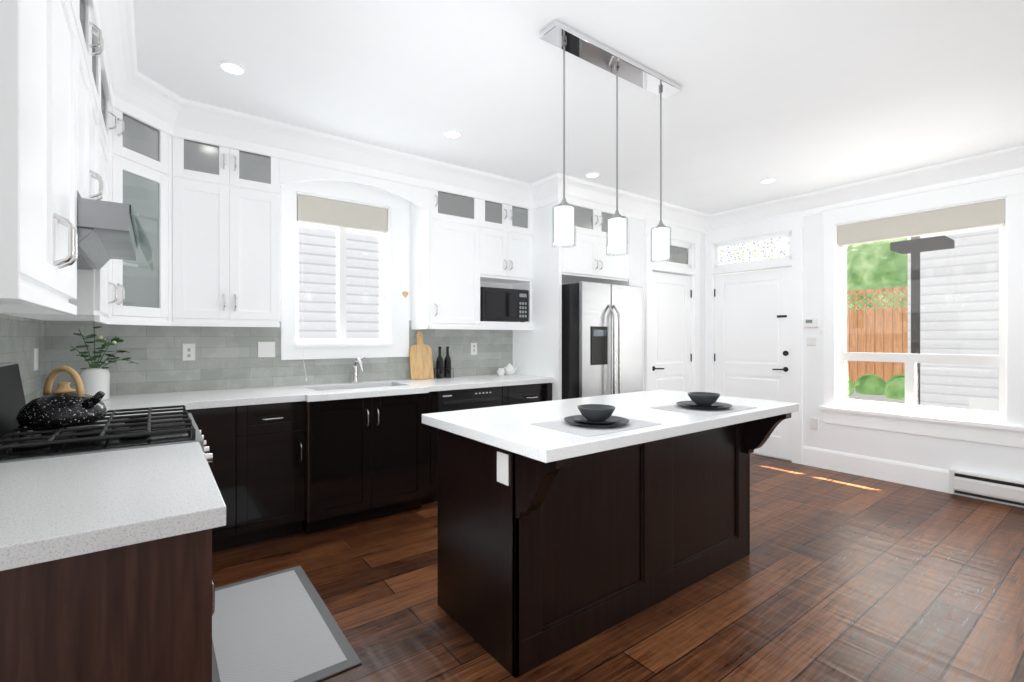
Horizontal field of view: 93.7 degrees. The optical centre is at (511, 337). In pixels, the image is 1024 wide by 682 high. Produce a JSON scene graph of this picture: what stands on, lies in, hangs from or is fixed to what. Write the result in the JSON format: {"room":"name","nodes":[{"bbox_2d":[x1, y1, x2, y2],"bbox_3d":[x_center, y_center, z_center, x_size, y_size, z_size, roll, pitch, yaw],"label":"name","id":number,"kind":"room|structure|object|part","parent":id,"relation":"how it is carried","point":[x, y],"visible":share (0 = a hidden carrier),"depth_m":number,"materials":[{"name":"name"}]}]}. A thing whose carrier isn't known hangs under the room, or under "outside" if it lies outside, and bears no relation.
{"room":"kitchen","nodes":[
{"label":"kitchen","id":0,"kind":"room"},
{"bbox_2d":[0,314,47,403],"bbox_3d":[-1.960,-0.045,1.752,0.002,0.830,2.700,0,0,-37],"label":"tile backsplash","id":1,"kind":"structure","parent":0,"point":[19,336],"depth_m":2.47,"materials":[{"name":"grey tile"}]},
{"bbox_2d":[34,348,37,370],"bbox_3d":[-2.603,0.120,2.626,0.007,0.120,0.080,0,0,-37],"label":"outlet","id":2,"kind":"object","parent":1,"relation":"attached to","point":[35,349],"depth_m":2.60,"materials":[{"name":"white plastic"}]},
{"bbox_2d":[0,0,87,311],"bbox_3d":[-1.292,-0.575,1.129,0.328,0.950,0.869,0,0,-37],"label":"upper cabinet","id":3,"kind":"object","parent":0,"relation":"attached to","point":[68,136],"depth_m":1.11,"materials":[{"name":"white wood"}]},
{"bbox_3d":[-0.007,-1.140,3.067,4.072,0.204,2.334,0,0,-37],"label":"glass","id":4,"kind":"part","parent":3,"relation":"part of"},
{"bbox_2d":[0,96,127,323],"bbox_3d":[-2.112,-0.575,2.279,0.383,0.950,0.641,0,0,-37],"label":"upper cabinet","id":5,"kind":"object","parent":0,"relation":"attached to","point":[106,290],"depth_m":2.57,"materials":[{"name":"white wood"}]},
{"bbox_2d":[77,197,153,273],"bbox_3d":[-1.668,-0.370,1.801,0.523,0.153,0.770,0,0,-37],"label":"range hood","id":6,"kind":"object","parent":5,"relation":"attached to","point":[106,231],"visible":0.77,"depth_m":1.64,"materials":[{"name":"silver metal"}]},
{"bbox_3d":[-1.511,-0.430,1.917,0.009,0.031,0.764,0,0,-37],"label":"trim","id":7,"kind":"part","parent":6,"relation":"part of","materials":[{"name":"black plastic"}]},
{"bbox_3d":[-2.134,-0.550,2.760,0.175,0.754,0.175,0,0,-37],"label":"clear glass","id":8,"kind":"part","parent":5,"relation":"part of","materials":[{"name":"clear glass"}]},
{"bbox_2d":[84,16,103,200],"bbox_3d":[-1.747,-0.750,1.742,0.328,0.600,0.776,0,0,-37],"label":"upper cabinet","id":9,"kind":"object","parent":0,"relation":"attached to","point":[93,98],"depth_m":1.87,"materials":[{"name":"white wood"}]},
{"bbox_2d":[113,158,494,395],"bbox_3d":[-0.414,-0.070,4.700,6.000,2.740,0.140,0,0,-37],"label":"wall","id":10,"kind":"structure","parent":0,"point":[145,261],"depth_m":3.15,"materials":[{"name":"paint"}]},
{"bbox_2d":[168,164,283,326],"bbox_3d":[-1.945,-0.575,3.269,0.605,0.950,0.328,0,0,-37],"label":"upper cabinet","id":11,"kind":"object","parent":10,"relation":"attached to","point":[224,228],"depth_m":3.11,"materials":[{"name":"white wood"}]},
{"bbox_2d":[48,320,512,395],"bbox_3d":[-1.387,-0.045,3.889,3.470,0.830,0.002,0,0,-37],"label":"tile backsplash","id":12,"kind":"structure","parent":10,"relation":"attached to","point":[226,358],"depth_m":3.40,"materials":[{"name":"grey tile"}]},
{"bbox_2d":[183,344,194,360],"bbox_3d":[-2.205,0.100,3.276,0.072,0.116,0.007,0,0,-37],"label":"outlet","id":13,"kind":"object","parent":12,"relation":"attached to","point":[185,346],"depth_m":3.27,"materials":[{"name":"white plastic"}]},
{"bbox_2d":[258,342,274,357],"bbox_3d":[-1.821,0.090,3.561,0.115,0.116,0.007,0,0,-37],"label":"light switch","id":14,"kind":"object","parent":12,"relation":"attached to","point":[266,349],"depth_m":3.56,"materials":[{"name":"white plastic"}]},
{"bbox_2d":[471,343,476,354],"bbox_3d":[-0.368,0.110,4.641,0.072,0.116,0.007,0,0,-37],"label":"outlet","id":15,"kind":"object","parent":12,"relation":"attached to","point":[475,352],"depth_m":4.64,"materials":[{"name":"white plastic"}]},
{"bbox_2d":[281,181,408,359],"bbox_3d":[-1.360,-0.545,3.969,1.030,1.430,0.185,0,0,-37],"label":"window","id":16,"kind":"structure","parent":10,"relation":"in","point":[396,344],"depth_m":3.96,"materials":[{"name":"paint"}]},
{"bbox_2d":[297,194,386,233],"bbox_3d":[-1.376,-1.001,3.933,0.720,0.208,0.048,0,0,-37],"label":"roller shade","id":17,"kind":"object","parent":16,"relation":"attached to","point":[323,211],"visible":0.91,"depth_m":3.89,"materials":[{"name":"beige fabric"}]},
{"bbox_2d":[302,256,306,380],"bbox_3d":[-1.596,-0.292,3.697,0.030,1.256,0.056,0,0,-37],"label":"cord","id":18,"kind":"object","parent":17,"relation":"hanging from","point":[302,309],"visible":0.98,"depth_m":3.70,"materials":[{"name":"white plastic"}]},
{"bbox_2d":[411,208,483,327],"bbox_3d":[-0.583,-0.575,4.280,0.528,0.950,0.328,0,0,-37],"label":"upper cabinet","id":19,"kind":"object","parent":10,"relation":"attached to","point":[447,249],"depth_m":4.14,"materials":[{"name":"white wood"}]},
{"bbox_2d":[480,287,528,321],"bbox_3d":[-0.135,-0.303,4.601,0.540,0.313,0.291,0,0,-37],"label":"microwave","id":20,"kind":"object","parent":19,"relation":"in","point":[503,305],"visible":0.71,"depth_m":4.47,"materials":[{"name":"black plastic"}]},
{"bbox_2d":[484,220,535,283],"bbox_3d":[-0.141,-0.806,4.609,0.610,0.487,0.328,0,0,-37],"label":"upper cabinet","id":21,"kind":"object","parent":10,"relation":"attached to","point":[509,249],"depth_m":4.50,"materials":[{"name":"white wood"}]},
{"bbox_2d":[133,0,1023,213],"bbox_3d":[1.644,-1.480,1.812,6.260,0.080,7.350,0,0,-37],"label":"ceiling","id":22,"kind":"structure","parent":0,"point":[794,97],"depth_m":2.70,"materials":[{"name":"paint"}]},
{"bbox_2d":[218,61,245,75],"bbox_3d":[-1.491,-1.437,2.560,0.127,0.006,0.138,0,0,-37],"label":"recessed light","id":23,"kind":"object","parent":22,"relation":"in","point":[240,66],"depth_m":2.55,"materials":[{"name":"paint"}]},
{"bbox_2d":[585,173,599,177],"bbox_3d":[0.709,-1.437,4.245,0.135,0.006,0.132,0,0,-37],"label":"recessed light","id":24,"kind":"object","parent":22,"relation":"in","point":[587,173],"depth_m":4.25,"materials":[{"name":"paint"}]},
{"bbox_2d":[539,20,681,261],"bbox_3d":[0.553,-0.937,2.509,0.970,1.004,0.120,0,0,-37],"label":"pendant light","id":25,"kind":"object","parent":22,"relation":"hanging from","point":[562,36],"visible":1,"depth_m":2.46,"materials":[{"name":"white glass"}]},
{"bbox_2d":[760,179,775,183],"bbox_3d":[2.345,-1.437,4.401,0.138,0.006,0.126,0,0,-37],"label":"recessed light","id":26,"kind":"object","parent":22,"relation":"in","point":[764,179],"depth_m":4.39,"materials":[{"name":"paint"}]},
{"bbox_2d":[212,454,1023,681],"bbox_3d":[1.644,1.330,1.812,6.260,0.060,7.350,0,0,-37],"label":"floor","id":27,"kind":"structure","parent":0,"point":[834,576],"depth_m":2.39,"materials":[{"name":"brown wood"}]},
{"bbox_2d":[0,362,212,462],"bbox_3d":[-1.575,0.690,1.844,0.722,1.180,0.766,0,0,-37],"label":"range","id":28,"kind":"object","parent":27,"relation":"on","point":[112,432],"visible":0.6,"depth_m":1.72,"materials":[{"name":"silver metal"}]},
{"bbox_3d":[-1.794,0.233,1.682,0.036,0.250,0.754,0,0,-37],"label":"backguard panel","id":29,"kind":"part","parent":28,"relation":"part of","materials":[{"name":"black metal"}]},
{"bbox_2d":[16,366,106,427],"bbox_3d":[-1.675,0.214,1.795,0.250,0.216,0.250,0,0,-37],"label":"kettle","id":30,"kind":"object","parent":28,"relation":"on","point":[63,404],"visible":0.98,"depth_m":1.74,"materials":[{"name":"black metal"}]},
{"bbox_3d":[-1.676,0.185,1.795,0.064,0.040,0.064,0,0,-37],"label":"lid","id":31,"kind":"part","parent":30,"relation":"part of","materials":[{"name":"brown wood"}]},
{"bbox_3d":[-1.675,0.164,1.795,0.127,0.117,0.128,0,0,-37],"label":"handle","id":32,"kind":"part","parent":30,"relation":"part of","materials":[{"name":"brown wood"}]},
{"bbox_2d":[0,528,219,681],"bbox_3d":[-1.149,0.858,1.188,0.628,0.885,0.788,0,0,-37],"label":"base cabinet","id":33,"kind":"object","parent":27,"relation":"on","point":[105,566],"depth_m":0.96,"materials":[{"name":"brown wood"}]},
{"bbox_2d":[0,442,227,571],"bbox_3d":[-1.131,0.392,1.185,0.653,0.044,0.812,0,0,-37],"label":"countertop","id":34,"kind":"structure","parent":33,"relation":"on","point":[53,510],"depth_m":1.08,"materials":[{"name":"white stone"}]},
{"bbox_3d":[-1.262,0.858,1.925,1.326,0.885,2.105,0,0,-37],"label":"panel","id":35,"kind":"part","parent":33,"relation":"part of","materials":[{"name":"brown wood"}]},
{"bbox_2d":[184,408,231,549],"bbox_3d":[-1.939,0.858,3.093,0.334,0.885,0.618,0,0,-37],"label":"base cabinet","id":36,"kind":"object","parent":27,"relation":"on","point":[215,424],"depth_m":2.86,"materials":[{"name":"black wood"}]},
{"bbox_2d":[105,404,187,416],"bbox_3d":[-1.984,0.392,2.334,0.653,0.044,0.497,0,0,-37],"label":"countertop","id":37,"kind":"structure","parent":36,"relation":"on","point":[126,406],"depth_m":2.53,"materials":[{"name":"white stone"}]},
{"bbox_2d":[232,400,295,547],"bbox_3d":[-1.674,0.858,3.252,0.406,0.885,0.677,0,0,-37],"label":"base cabinet","id":38,"kind":"object","parent":27,"relation":"on","point":[263,435],"depth_m":3.01,"materials":[{"name":"black wood"}]},
{"bbox_2d":[212,566,361,681],"bbox_3d":[-1.103,1.295,2.164,0.510,0.008,1.010,0,0,-37],"label":"floor mat","id":39,"kind":"object","parent":27,"relation":"on","point":[349,653],"visible":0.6,"depth_m":2.07,"materials":[{"name":"grey fabric"}]},
{"bbox_2d":[296,388,435,533],"bbox_3d":[-1.180,0.858,3.619,0.956,0.885,0.678,0,0,-37],"label":"base cabinet","id":40,"kind":"object","parent":27,"relation":"on","point":[357,461],"depth_m":3.32,"materials":[{"name":"black wood"}]},
{"bbox_2d":[102,374,553,411],"bbox_3d":[-1.176,0.392,3.606,3.468,0.044,0.703,0,0,-37],"label":"countertop","id":41,"kind":"structure","parent":40,"relation":"on","point":[212,398],"depth_m":3.28,"materials":[{"name":"white stone"}]},
{"bbox_2d":[70,323,137,400],"bbox_3d":[-2.404,0.139,2.836,0.310,0.460,0.156,0,0,-37],"label":"potted plant","id":42,"kind":"object","parent":41,"relation":"on","point":[95,379],"visible":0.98,"depth_m":2.79,"materials":[{"name":"green plant"}]},
{"bbox_2d":[316,388,323,391],"bbox_3d":[-1.324,0.486,3.576,0.338,0.168,0.380,0,0,-37],"label":"sink","id":43,"kind":"object","parent":41,"relation":"in","point":[317,389],"depth_m":3.69,"materials":[{"name":"silver metal"}]},
{"bbox_2d":[348,356,364,383],"bbox_3d":[-1.211,0.260,3.856,0.105,0.219,0.206,0,0,-37],"label":"faucet","id":44,"kind":"object","parent":41,"relation":"on","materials":[{"name":"silver metal"}]},
{"bbox_2d":[368,384,387,387],"bbox_3d":[-1.034,0.486,3.791,0.337,0.168,0.380,0,0,-37],"label":"sink","id":45,"kind":"object","parent":41,"relation":"in","point":[369,385],"depth_m":3.95,"materials":[{"name":"silver metal"}]},
{"bbox_2d":[409,331,433,379],"bbox_3d":[-0.808,0.158,4.253,0.215,0.422,0.083,0,0,-37],"label":"cutting board","id":46,"kind":"object","parent":41,"relation":"on","point":[421,360],"visible":1,"depth_m":4.24,"materials":[{"name":"brown wood"}]},
{"bbox_2d":[434,346,453,378],"bbox_3d":[-0.620,0.226,4.366,0.155,0.287,0.086,0,0,-37],"label":"oil bottles","id":47,"kind":"object","parent":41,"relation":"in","point":[443,369],"visible":1,"depth_m":4.35,"materials":[{"name":"black glass"}]},
{"bbox_2d":[497,363,517,375],"bbox_3d":[-0.053,0.311,4.706,0.264,0.116,0.112,0,0,-37],"label":"teapot","id":48,"kind":"object","parent":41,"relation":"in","point":[509,369],"visible":1,"depth_m":4.68,"materials":[{"name":"white ceramic"}]},
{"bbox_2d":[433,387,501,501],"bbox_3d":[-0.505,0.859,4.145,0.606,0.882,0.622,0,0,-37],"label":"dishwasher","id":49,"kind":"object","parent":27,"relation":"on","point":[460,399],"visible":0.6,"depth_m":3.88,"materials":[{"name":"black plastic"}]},
{"bbox_3d":[-0.324,0.515,3.900,0.530,0.030,0.012,0,0,-37],"label":"handle","id":50,"kind":"part","parent":49,"relation":"part of","materials":[{"name":"grey metal"}]},
{"bbox_2d":[464,384,551,405],"bbox_3d":[-0.037,0.858,4.505,0.568,0.885,0.618,0,0,-37],"label":"base cabinet","id":51,"kind":"object","parent":27,"relation":"on","point":[519,393],"depth_m":4.24,"materials":[{"name":"black"}]},
{"bbox_2d":[562,281,642,399],"bbox_3d":[0.719,0.390,4.831,0.855,1.780,0.962,0,0,-37],"label":"refrigerator","id":52,"kind":"object","parent":27,"relation":"on","point":[602,338],"visible":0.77,"depth_m":4.42,"materials":[{"name":"silver metal"}]},
{"bbox_2d":[438,413,790,677],"bbox_3d":[0.599,0.857,2.509,1.767,0.885,0.865,0,0,-37],"label":"kitchen island","id":53,"kind":"object","parent":27,"relation":"on","point":[552,543],"depth_m":2.14,"materials":[{"name":"wood"}]},
{"bbox_2d":[496,451,508,485],"bbox_3d":[-0.036,0.515,1.888,0.007,0.120,0.075,0,0,-37],"label":"outlet","id":54,"kind":"object","parent":53,"relation":"attached to","point":[502,457],"depth_m":1.88,"materials":[{"name":"white plastic"}]},
{"bbox_2d":[422,389,798,464],"bbox_3d":[0.588,0.392,2.504,1.870,0.044,0.920,0,0,-37],"label":"island countertop","id":55,"kind":"structure","parent":53,"relation":"on","point":[508,428],"depth_m":2.16,"materials":[{"name":"white stone"}]},
{"bbox_2d":[532,404,660,436],"bbox_3d":[0.359,0.332,2.041,0.450,0.075,0.330,0,0,-37],"label":"place setting","id":56,"kind":"object","parent":55,"relation":"on","point":[595,419],"visible":1,"depth_m":1.99,"materials":[{"name":"grey"}]},
{"bbox_2d":[651,392,756,415],"bbox_3d":[1.004,0.332,2.514,0.450,0.075,0.330,0,0,-37],"label":"place setting","id":57,"kind":"object","parent":55,"relation":"on","point":[704,403],"visible":1,"depth_m":2.46,"materials":[{"name":"grey"}]},
{"bbox_2d":[609,218,704,391],"bbox_3d":[1.567,-0.070,5.648,1.410,2.740,0.700,0,0,-37],"label":"wall","id":58,"kind":"structure","parent":0,"point":[636,242],"depth_m":5.08,"materials":[{"name":"paint"}]},
{"bbox_2d":[88,0,1023,234],"bbox_3d":[1.742,-1.337,1.680,5.860,0.204,6.620,0,0,-37],"label":"crown molding","id":59,"kind":"structure","parent":58,"relation":"attached to","point":[132,91],"depth_m":3.72,"materials":[{"name":"paint"}]},
{"bbox_2d":[528,224,628,287],"bbox_3d":[0.623,-0.810,4.946,0.938,0.460,0.698,0,0,-37],"label":"upper cabinet","id":60,"kind":"object","parent":58,"relation":"attached to","point":[588,261],"depth_m":4.58,"materials":[{"name":"white wood"}]},
{"bbox_2d":[652,271,691,391],"bbox_3d":[1.804,0.285,5.410,0.784,2.006,0.104,0,0,-37],"label":"pantry door","id":61,"kind":"structure","parent":58,"relation":"in","point":[671,332],"depth_m":5.43,"materials":[{"name":"paint"}]},
{"bbox_2d":[644,217,701,391],"bbox_3d":[1.792,0.014,5.419,1.034,2.572,0.136,0,0,-37],"label":"door frame","id":62,"kind":"structure","parent":58,"relation":"attached to","point":[683,236],"depth_m":5.46,"materials":[{"name":"paint"}]},
{"bbox_2d":[665,245,687,263],"bbox_3d":[1.791,-0.945,5.422,0.660,0.190,0.004,0,0,-37],"label":"transom","id":63,"kind":"object","parent":62,"relation":"in","point":[679,254],"visible":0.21,"depth_m":5.51,"materials":[{"name":"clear glass"}]},
{"bbox_2d":[714,214,1023,480],"bbox_3d":[4.010,-0.070,3.657,0.140,2.740,7.090,0,0,-37],"label":"wall","id":64,"kind":"structure","parent":0,"point":[1004,461],"depth_m":4.59,"materials":[{"name":"paint"}]},
{"bbox_2d":[714,267,791,459],"bbox_3d":[2.671,0.275,5.377,0.109,2.026,0.884,0,0,-37],"label":"entry door","id":65,"kind":"structure","parent":64,"relation":"in","point":[753,337],"depth_m":5.32,"materials":[{"name":"paint"}]},
{"bbox_2d":[705,210,803,463],"bbox_3d":[2.711,0.004,5.377,0.176,2.592,1.095,0,0,-37],"label":"door frame","id":66,"kind":"structure","parent":64,"relation":"attached to","point":[791,225],"depth_m":5.15,"materials":[{"name":"paint"}]},
{"bbox_2d":[718,236,788,264],"bbox_3d":[2.695,-0.965,5.390,0.005,0.219,0.800,0,0,-37],"label":"transom window","id":67,"kind":"structure","parent":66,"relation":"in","point":[778,247],"depth_m":5.37,"materials":[{"name":"glass"}]},
{"bbox_2d":[750,453,791,461],"bbox_3d":[2.712,1.294,5.402,0.145,0.011,0.878,0,0,-37],"label":"door entry sill","id":68,"kind":"structure","parent":64,"relation":"attached to","point":[771,457],"depth_m":5.18,"materials":[{"name":"silver metal"}]},
{"bbox_2d":[804,318,822,429],"bbox_3d":[3.035,0.370,4.829,0.028,1.120,0.165,0,0,-37],"label":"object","id":69,"kind":"object","parent":64,"relation":"attached to","point":[813,421],"visible":0.98,"depth_m":4.83,"materials":[{"name":"white plastic"}]},
{"bbox_2d":[803,446,1023,507],"bbox_3d":[4.511,1.205,2.852,0.016,0.190,5.140,0,0,-37],"label":"baseboard","id":70,"kind":"structure","parent":64,"relation":"attached to","point":[927,477],"depth_m":4.36,"materials":[{"name":"paint"}]},
{"bbox_2d":[819,170,1023,447],"bbox_3d":[3.542,-0.215,4.237,0.200,2.114,1.420,0,0,-37],"label":"window","id":71,"kind":"structure","parent":64,"relation":"in","point":[1009,189],"depth_m":4.11,"materials":[{"name":"paint"}]},
{"bbox_2d":[837,199,1004,245],"bbox_3d":[3.533,-0.988,4.231,0.047,0.198,1.150,0,0,-37],"label":"roller shade","id":72,"kind":"object","parent":71,"relation":"attached to","point":[975,215],"visible":0.89,"depth_m":4.14,"materials":[{"name":"beige fabric"}]},
{"bbox_2d":[949,468,1023,505],"bbox_3d":[4.295,1.185,3.084,0.084,0.190,2.230,0,0,-37],"label":"baseboard heater","id":73,"kind":"object","parent":64,"relation":"attached to","point":[996,490],"visible":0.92,"depth_m":3.78,"materials":[{"name":"white metal"}]},
{"bbox_2d":[955,473,1023,505],"bbox_3d":[4.298,1.190,3.070,0.058,0.160,2.185,0,0,-37],"label":"baseboard heater slots","id":74,"kind":"structure","parent":73,"relation":"attached to","point":[992,481],"depth_m":3.76,"materials":[{"name":"black metal"}]},
{"label":"outside","id":75,"kind":"structure","parent":0,"visible":0},
{"bbox_2d":[847,390,904,403],"bbox_3d":[3.831,1.300,6.582,26.000,0.600,22.000,0,0,-37],"label":"ground","id":76,"kind":"structure","parent":75,"point":[867,397],"depth_m":7.86,"materials":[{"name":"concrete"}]},
{"bbox_2d":[299,222,379,337],"bbox_3d":[-1.733,-1.550,5.688,12.000,6.300,0.100,0,0,-37],"label":"siding","id":77,"kind":"object","parent":76,"relation":"on","point":[332,236],"depth_m":5.42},
{"bbox_2d":[847,287,907,384],"bbox_3d":[5.874,0.040,10.590,0.120,1.920,6.000,0,0,-37],"label":"fence","id":78,"kind":"object","parent":76,"relation":"on","point":[875,334],"depth_m":9.11,"materials":[{"name":"brown wood"}]},
{"bbox_2d":[847,237,907,399],"bbox_3d":[7.535,-2.086,11.421,7.997,6.474,4.996,0,0,-37],"label":"foliage","id":79,"kind":"object","parent":76,"relation":"on","point":[865,286],"depth_m":9.71,"materials":[{"name":"green plant"}]},
{"bbox_2d":[908,225,998,409],"bbox_3d":[11.222,-0.400,3.339,6.000,2.800,11.980,0,0,-37],"label":"house siding","id":80,"kind":"object","parent":76,"relation":"on","point":[959,316],"depth_m":5.95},
{"bbox_2d":[890,235,954,404],"bbox_3d":[10.936,-0.650,3.389,6.800,3.300,12.800,0,0,-37],"label":"trim","id":81,"kind":"structure","parent":80,"relation":"attached to","point":[948,245],"depth_m":6.22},
{"bbox_2d":[968,398,998,411],"bbox_3d":[5.234,0.839,5.195,0.440,0.320,0.429,0,0,-37],"label":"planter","id":82,"kind":"object","parent":76,"relation":"on","point":[976,402],"depth_m":5.17,"materials":[{"name":"white"}]}
]}

